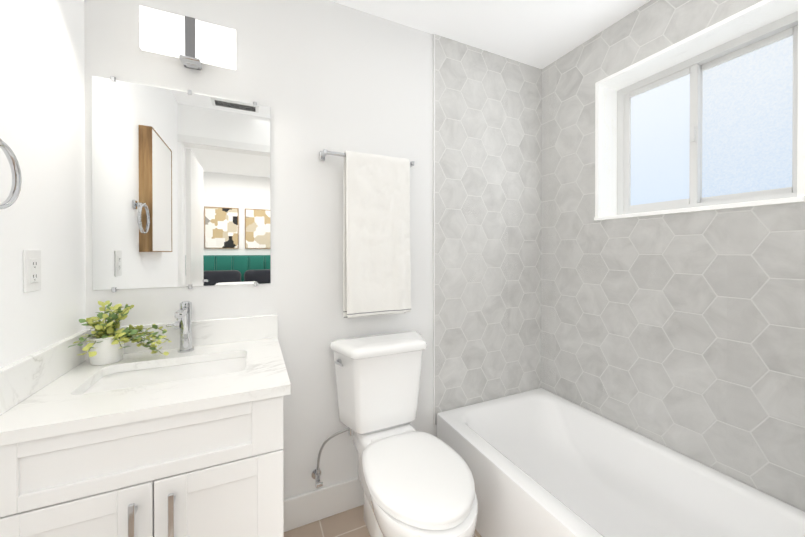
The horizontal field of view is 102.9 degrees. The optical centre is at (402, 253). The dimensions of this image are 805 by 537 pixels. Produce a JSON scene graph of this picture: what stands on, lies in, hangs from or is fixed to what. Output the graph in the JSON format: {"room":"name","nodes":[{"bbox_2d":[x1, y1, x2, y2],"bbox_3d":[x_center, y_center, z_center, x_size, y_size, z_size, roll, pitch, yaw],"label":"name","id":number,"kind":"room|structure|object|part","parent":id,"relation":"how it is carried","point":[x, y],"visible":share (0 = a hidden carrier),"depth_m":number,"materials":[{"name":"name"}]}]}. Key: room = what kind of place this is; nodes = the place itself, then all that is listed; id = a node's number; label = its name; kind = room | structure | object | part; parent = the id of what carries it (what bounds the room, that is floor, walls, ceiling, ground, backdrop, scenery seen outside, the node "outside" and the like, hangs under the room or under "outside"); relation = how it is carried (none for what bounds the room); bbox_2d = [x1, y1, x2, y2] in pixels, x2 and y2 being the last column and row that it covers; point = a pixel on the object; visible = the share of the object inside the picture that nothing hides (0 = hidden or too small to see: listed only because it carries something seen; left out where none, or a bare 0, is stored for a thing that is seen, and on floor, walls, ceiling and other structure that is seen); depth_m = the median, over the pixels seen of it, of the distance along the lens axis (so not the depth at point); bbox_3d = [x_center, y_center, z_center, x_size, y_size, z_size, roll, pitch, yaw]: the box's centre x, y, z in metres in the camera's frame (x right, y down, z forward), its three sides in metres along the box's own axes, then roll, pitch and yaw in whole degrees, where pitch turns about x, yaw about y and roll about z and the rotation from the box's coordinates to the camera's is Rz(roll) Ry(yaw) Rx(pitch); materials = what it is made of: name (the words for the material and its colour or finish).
{"room":"bathroom","nodes":[
{"label":"bathroom","id":0,"kind":"room"},
{"bbox_2d":[0,0,85,367],"bbox_3d":[-0.837,0.030,0.357,0.120,2.440,1.700,0,0,-25],"label":"wall","id":1,"kind":"structure","parent":0,"point":[42,103],"depth_m":0.92,"materials":[{"name":"white paint"}]},
{"bbox_2d":[0,138,21,209],"bbox_3d":[-0.895,-0.179,0.684,0.049,0.170,0.158,0,0,-25],"label":"towel ring","id":2,"kind":"object","parent":1,"relation":"attached to","point":[12,197],"visible":1,"depth_m":0.74,"materials":[{"name":"silver metal"}]},
{"bbox_2d":[23,250,40,292],"bbox_3d":[-1.005,0.047,0.872,0.008,0.114,0.070,0,0,-25],"label":"electrical outlet plate","id":3,"kind":"object","parent":1,"relation":"attached to","point":[31,270],"visible":1,"depth_m":0.86,"materials":[{"name":"white plastic"}]},
{"bbox_2d":[84,0,436,499],"bbox_3d":[-0.076,0.024,1.714,2.642,2.440,0.120,0,0,-25],"label":"wall","id":4,"kind":"structure","parent":0,"point":[316,76],"depth_m":1.48,"materials":[{"name":"white paint"}]},
{"bbox_2d":[92,76,270,291],"bbox_3d":[-0.848,-0.254,1.280,0.594,0.792,0.009,0,0,-25],"label":"mirror","id":5,"kind":"object","parent":4,"relation":"attached to","point":[180,188],"visible":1,"depth_m":1.26,"materials":[{"name":"clear glass"}]},
{"bbox_2d":[139,5,235,69],"bbox_3d":[-0.823,-0.818,1.249,0.310,0.171,0.085,0,0,-25],"label":"sconce","id":6,"kind":"object","parent":4,"relation":"attached to","point":[190,42],"visible":1,"depth_m":1.22,"materials":[{"name":"white glass"}]},
{"bbox_2d":[283,477,363,531],"bbox_3d":[-0.187,1.174,1.593,0.815,0.140,0.013,0,0,-25],"label":"baseboard","id":7,"kind":"structure","parent":4,"relation":"attached to","point":[313,506],"depth_m":1.49,"materials":[{"name":"white paint"}]},
{"bbox_2d":[320,149,413,166],"bbox_3d":[-0.161,-0.456,1.564,0.464,0.044,0.073,0,0,-25],"label":"towel rail","id":8,"kind":"object","parent":4,"relation":"attached to","point":[324,153],"visible":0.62,"depth_m":1.47,"materials":[{"name":"silver metal"}]},
{"bbox_2d":[343,151,410,317],"bbox_3d":[-0.118,-0.084,1.550,0.325,0.784,0.085,0,0,-25],"label":"hanging towel","id":9,"kind":"object","parent":8,"relation":"hanging from","point":[376,262],"visible":1,"depth_m":1.52,"materials":[{"name":"fabric"}]},
{"bbox_2d":[433,34,541,424],"bbox_3d":[0.542,-0.127,1.929,0.819,2.140,0.008,0,0,-25],"label":"wall tile","id":10,"kind":"structure","parent":4,"relation":"attached to","point":[487,150],"depth_m":1.90,"materials":[{"name":"grey tile"}]},
{"bbox_2d":[284,505,481,536],"bbox_3d":[0.282,1.287,0.948,2.642,0.080,1.820,0,0,-25],"label":"floor","id":11,"kind":"structure","parent":0,"point":[349,523],"depth_m":1.46,"materials":[{"name":"tile"}]},
{"bbox_2d":[0,301,290,536],"bbox_3d":[-0.724,0.716,1.025,0.643,1.062,0.587,0,0,-25],"label":"bathroom vanity","id":12,"kind":"object","parent":11,"relation":"on","point":[183,437],"visible":1,"depth_m":0.83,"materials":[{"name":"white paint"}]},
{"bbox_2d":[69,301,171,365],"bbox_3d":[-0.946,0.268,1.100,0.259,0.207,0.150,0,0,-25],"label":"potted plant","id":13,"kind":"object","parent":12,"relation":"on","point":[104,345],"visible":1,"depth_m":1.09,"materials":[{"name":"green plant"}]},
{"bbox_2d":[311,331,477,536],"bbox_3d":[-0.022,0.823,1.265,0.539,0.845,0.744,0,0,-25],"label":"toilet","id":14,"kind":"object","parent":11,"relation":"on","point":[413,482],"visible":1,"depth_m":1.34,"materials":[{"name":"white ceramic"}]},
{"bbox_3d":[-0.089,0.598,1.497,0.464,0.397,0.222,0,0,-25],"label":"tank","id":15,"kind":"part","parent":14,"relation":"part of","materials":[{"name":"white ceramic"}]},
{"bbox_3d":[0.055,0.807,1.187,0.378,0.046,0.491,0,0,-25],"label":"seat","id":16,"kind":"part","parent":14,"relation":"part of","materials":[{"name":"white plastic"}]},
{"bbox_2d":[437,388,804,536],"bbox_3d":[0.875,1.061,1.219,0.798,0.370,1.569,0,0,-25],"label":"bathtub","id":17,"kind":"object","parent":11,"relation":"on","point":[541,462],"visible":0.96,"depth_m":1.43,"materials":[{"name":"white ceramic"}]},
{"bbox_2d":[330,0,649,68],"bbox_3d":[0.282,-1.233,0.937,2.642,0.080,1.820,0,0,-25],"label":"ceiling","id":18,"kind":"structure","parent":0,"point":[540,34],"depth_m":1.65,"materials":[{"name":"white paint"}]},
{"bbox_3d":[1.387,0.025,1.390,0.260,2.440,1.700,0,0,-25],"label":"wall","id":19,"kind":"structure","parent":0,"visible":0},
{"bbox_2d":[541,0,804,511],"bbox_3d":[1.242,-0.125,1.384,0.008,2.140,1.572,0,0,-25],"label":"wall tile","id":20,"kind":"structure","parent":19,"relation":"attached to","point":[683,333],"depth_m":1.45,"materials":[{"name":"grey tile"}]},
{"bbox_2d":[594,0,804,220],"bbox_3d":[1.314,-0.555,1.472,0.241,0.755,0.740,0,0,-25],"label":"window","id":21,"kind":"structure","parent":19,"relation":"in","point":[718,125],"depth_m":1.46,"materials":[{"name":"white glass"}]}
]}

